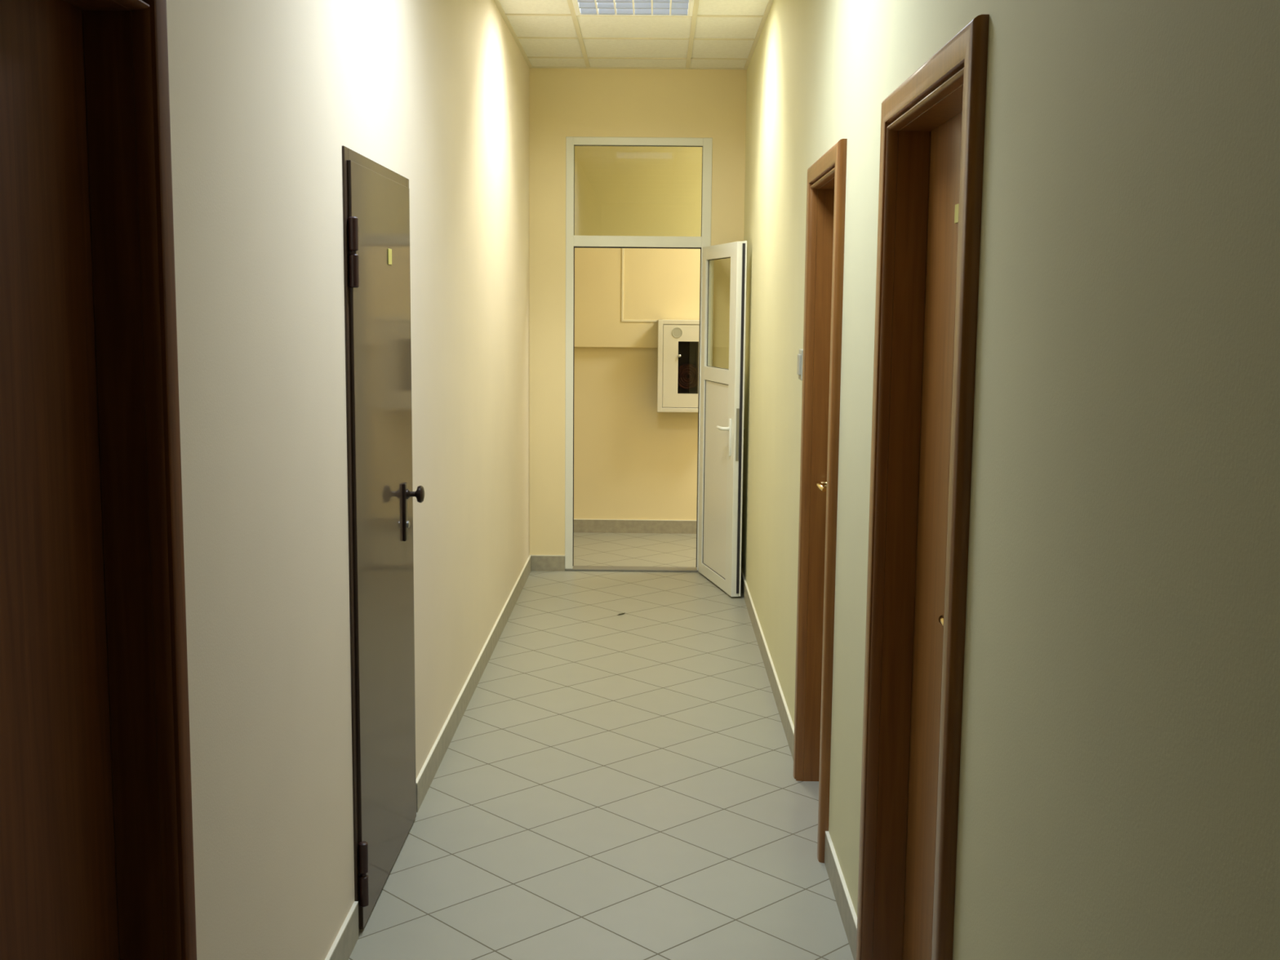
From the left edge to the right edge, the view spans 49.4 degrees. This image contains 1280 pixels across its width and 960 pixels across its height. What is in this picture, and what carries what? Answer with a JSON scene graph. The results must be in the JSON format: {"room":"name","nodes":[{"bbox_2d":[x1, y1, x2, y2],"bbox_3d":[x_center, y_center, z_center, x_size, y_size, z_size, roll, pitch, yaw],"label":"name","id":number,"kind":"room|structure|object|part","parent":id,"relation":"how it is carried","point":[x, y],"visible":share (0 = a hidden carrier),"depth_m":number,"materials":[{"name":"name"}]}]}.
{"room":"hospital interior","nodes":[
{"label":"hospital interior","id":0,"kind":"room"},
{"bbox_2d":[82,0,529,959],"bbox_3d":[-0.838,-0.268,3.045,0.180,3.103,11.290,1,7,1],"label":"wall","id":1,"kind":"structure","parent":0,"point":[266,96],"depth_m":3.15,"materials":[{"name":"beige paint"}]},
{"bbox_2d":[0,0,196,959],"bbox_3d":[-0.811,0.355,1.782,0.143,2.180,0.990,1,7,1],"label":"door","id":2,"kind":"structure","parent":1,"relation":"in","point":[60,887],"depth_m":2.08,"materials":[{"name":"brown wood"}]},
{"bbox_3d":[-0.754,0.355,1.781,0.030,2.180,0.990,1,7,1],"label":"casing","id":3,"kind":"part","parent":2,"relation":"part of","materials":[{"name":"brown wood"}]},
{"bbox_2d":[342,145,424,933],"bbox_3d":[-0.753,0.137,4.025,0.179,2.058,0.913,1,7,1],"label":"door","id":4,"kind":"structure","parent":1,"relation":"in","point":[376,199],"depth_m":3.88,"materials":[{"name":"grey metal"}]},
{"bbox_3d":[-0.719,0.097,4.263,0.011,0.178,0.040,1,7,1],"label":"lock plate","id":5,"kind":"part","parent":4,"relation":"part of","materials":[{"name":"brown metal"}]},
{"bbox_3d":[-0.687,0.043,4.256,0.054,0.053,0.053,1,7,1],"label":"knob","id":6,"kind":"part","parent":4,"relation":"part of","materials":[{"name":"brown metal"}]},
{"bbox_2d":[324,555,531,959],"bbox_3d":[-0.756,1.222,3.229,0.010,0.101,11.290,1,7,1],"label":"baseboard","id":7,"kind":"structure","parent":1,"relation":"attached to","point":[342,948],"depth_m":5.29,"materials":[{"name":"grey tile"}]},
{"bbox_2d":[348,532,853,959],"bbox_3d":[-0.074,1.235,3.989,5.300,0.100,13.110,1,7,1],"label":"floor","id":8,"kind":"structure","parent":0,"point":[609,785],"depth_m":4.74,"materials":[{"name":"tile"}]},
{"bbox_2d":[493,0,773,69],"bbox_3d":[-0.045,-1.982,3.513,5.000,0.203,12.960,1,7,1],"label":"ceiling","id":9,"kind":"structure","parent":0,"point":[719,34],"depth_m":7.45,"materials":[{"name":"tile"}]},
{"bbox_2d":[572,0,693,16],"bbox_3d":[-0.032,-2.313,6.614,0.576,0.093,0.576,1,7,1],"label":"ceiling light","id":10,"kind":"object","parent":9,"relation":"attached to","point":[582,7],"visible":1,"depth_m":6.75,"materials":[{"name":"white metal"}]},
{"bbox_3d":[-0.300,-2.290,6.620,0.008,0.037,0.552,1,7,1],"label":"louvre blade","id":11,"kind":"part","parent":10,"relation":"part of","materials":[{"name":"white metal"}]},
{"bbox_3d":[-0.211,-2.289,6.619,0.008,0.037,0.552,1,7,1],"label":"louvre blade","id":12,"kind":"part","parent":10,"relation":"part of","materials":[{"name":"white metal"}]},
{"bbox_3d":[-0.122,-2.289,6.618,0.008,0.037,0.552,1,7,1],"label":"louvre blade","id":13,"kind":"part","parent":10,"relation":"part of","materials":[{"name":"white metal"}]},
{"bbox_3d":[-0.032,-2.288,6.617,0.008,0.037,0.552,1,7,1],"label":"louvre blade","id":14,"kind":"part","parent":10,"relation":"part of","materials":[{"name":"white metal"}]},
{"bbox_3d":[0.057,-2.287,6.617,0.008,0.037,0.552,1,7,1],"label":"louvre blade","id":15,"kind":"part","parent":10,"relation":"part of","materials":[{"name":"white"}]},
{"bbox_3d":[0.147,-2.286,6.616,0.008,0.037,0.552,1,7,1],"label":"louvre blade","id":16,"kind":"part","parent":10,"relation":"part of","materials":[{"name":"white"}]},
{"bbox_3d":[0.236,-2.285,6.615,0.008,0.037,0.552,1,7,1],"label":"louvre blade","id":17,"kind":"part","parent":10,"relation":"part of","materials":[{"name":"white metal"}]},
{"bbox_2d":[573,146,702,519],"bbox_3d":[0.011,-1.152,10.196,5.000,3.103,0.200,1,7,1],"label":"wall","id":18,"kind":"structure","parent":0,"point":[633,460],"depth_m":10.10,"materials":[{"name":"yellow paint"}]},
{"bbox_2d":[573,519,696,533],"bbox_3d":[-0.003,0.344,10.327,5.000,0.101,0.010,1,7,1],"label":"baseboard","id":19,"kind":"structure","parent":18,"relation":"attached to","point":[592,526],"depth_m":10.32,"materials":[{"name":"grey tile"}]},
{"bbox_2d":[621,248,657,322],"bbox_3d":[-0.001,-1.415,10.059,0.264,0.542,0.006,1,7,1],"label":"duct","id":20,"kind":"object","parent":18,"relation":"attached to","point":[622,275],"visible":0.8,"depth_m":10.07,"materials":[{"name":"beige"}]},
{"bbox_2d":[657,320,699,412],"bbox_3d":[0.356,-0.822,10.050,0.460,0.661,0.165,1,7,1],"label":"cabinet","id":21,"kind":"object","parent":18,"relation":"attached to","point":[677,362],"visible":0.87,"depth_m":10.01,"materials":[{"name":"beige metal"}]},
{"bbox_3d":[0.347,-0.819,10.088,0.266,0.474,0.005,1,7,1],"label":"panel","id":22,"kind":"part","parent":21,"relation":"part of","materials":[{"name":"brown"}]},
{"bbox_2d":[529,67,746,555],"bbox_3d":[-0.005,-0.966,8.698,5.000,3.103,0.120,1,7,1],"label":"wall","id":23,"kind":"structure","parent":0,"point":[564,103],"depth_m":8.53,"materials":[{"name":"yellow paint"}]},
{"bbox_2d":[531,555,564,571],"bbox_3d":[-0.040,0.532,8.819,1.300,0.101,0.010,1,7,1],"label":"baseboard","id":24,"kind":"structure","parent":23,"relation":"attached to","point":[539,562],"depth_m":8.82,"materials":[{"name":"grey tile"}]},
{"bbox_2d":[564,136,746,596],"bbox_3d":[0.226,-0.737,8.529,1.402,2.695,0.647,6,9,38],"label":"door","id":25,"kind":"structure","parent":23,"relation":"in","point":[721,397],"depth_m":8.50,"materials":[{"name":"white plastic"}]},
{"bbox_3d":[-0.029,0.568,8.887,0.895,0.012,0.124,1,7,1],"label":"sill","id":26,"kind":"part","parent":25,"relation":"part of","materials":[{"name":"grey"}]},
{"bbox_3d":[0.468,-0.015,8.368,0.024,1.152,0.567,-1,7,-12],"label":"panel","id":27,"kind":"part","parent":25,"relation":"part of","materials":[{"name":"white plastic"}]},
{"bbox_3d":[0.469,-0.251,8.030,0.056,0.214,0.145,-4,8,-31],"label":"handle","id":28,"kind":"part","parent":25,"relation":"part of","materials":[{"name":"white plastic"}]},
{"bbox_2d":[741,0,1279,959],"bbox_3d":[0.662,-0.253,3.030,0.180,3.103,11.290,1,7,1],"label":"wall","id":29,"kind":"structure","parent":0,"point":[1119,797],"depth_m":1.75,"materials":[{"name":"beige paint"}]},
{"bbox_2d":[740,568,857,959],"bbox_3d":[0.554,1.236,3.217,0.010,0.101,11.290,1,7,1],"label":"baseboard","id":30,"kind":"structure","parent":29,"relation":"attached to","point":[844,903],"depth_m":5.18,"materials":[{"name":"grey tile"}]},
{"bbox_2d":[796,348,803,380],"bbox_3d":[0.581,-0.415,5.011,0.024,0.110,0.110,1,7,1],"label":"light switch","id":31,"kind":"object","parent":29,"relation":"attached to","point":[799,367],"visible":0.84,"depth_m":4.98,"materials":[{"name":"beige plastic"}]},
{"bbox_2d":[793,138,847,862],"bbox_3d":[0.628,0.046,4.491,0.143,2.148,0.815,1,7,1],"label":"door","id":32,"kind":"structure","parent":29,"relation":"in","point":[827,176],"depth_m":4.75,"materials":[{"name":"red wood"}]},
{"bbox_3d":[0.627,0.060,4.694,0.068,0.190,0.149,1,7,1],"label":"handle","id":33,"kind":"part","parent":32,"relation":"part of","materials":[{"name":"gold metal"}]},
{"bbox_2d":[856,14,989,959],"bbox_3d":[0.610,0.248,2.871,0.143,2.148,0.940,1,7,1],"label":"door","id":34,"kind":"structure","parent":29,"relation":"in","point":[942,104],"depth_m":3.15,"materials":[{"name":"red wood"}]},
{"bbox_3d":[0.605,0.317,2.631,0.068,0.190,0.158,1,7,1],"label":"handle","id":35,"kind":"part","parent":34,"relation":"part of","materials":[{"name":"gold metal"}]}
]}

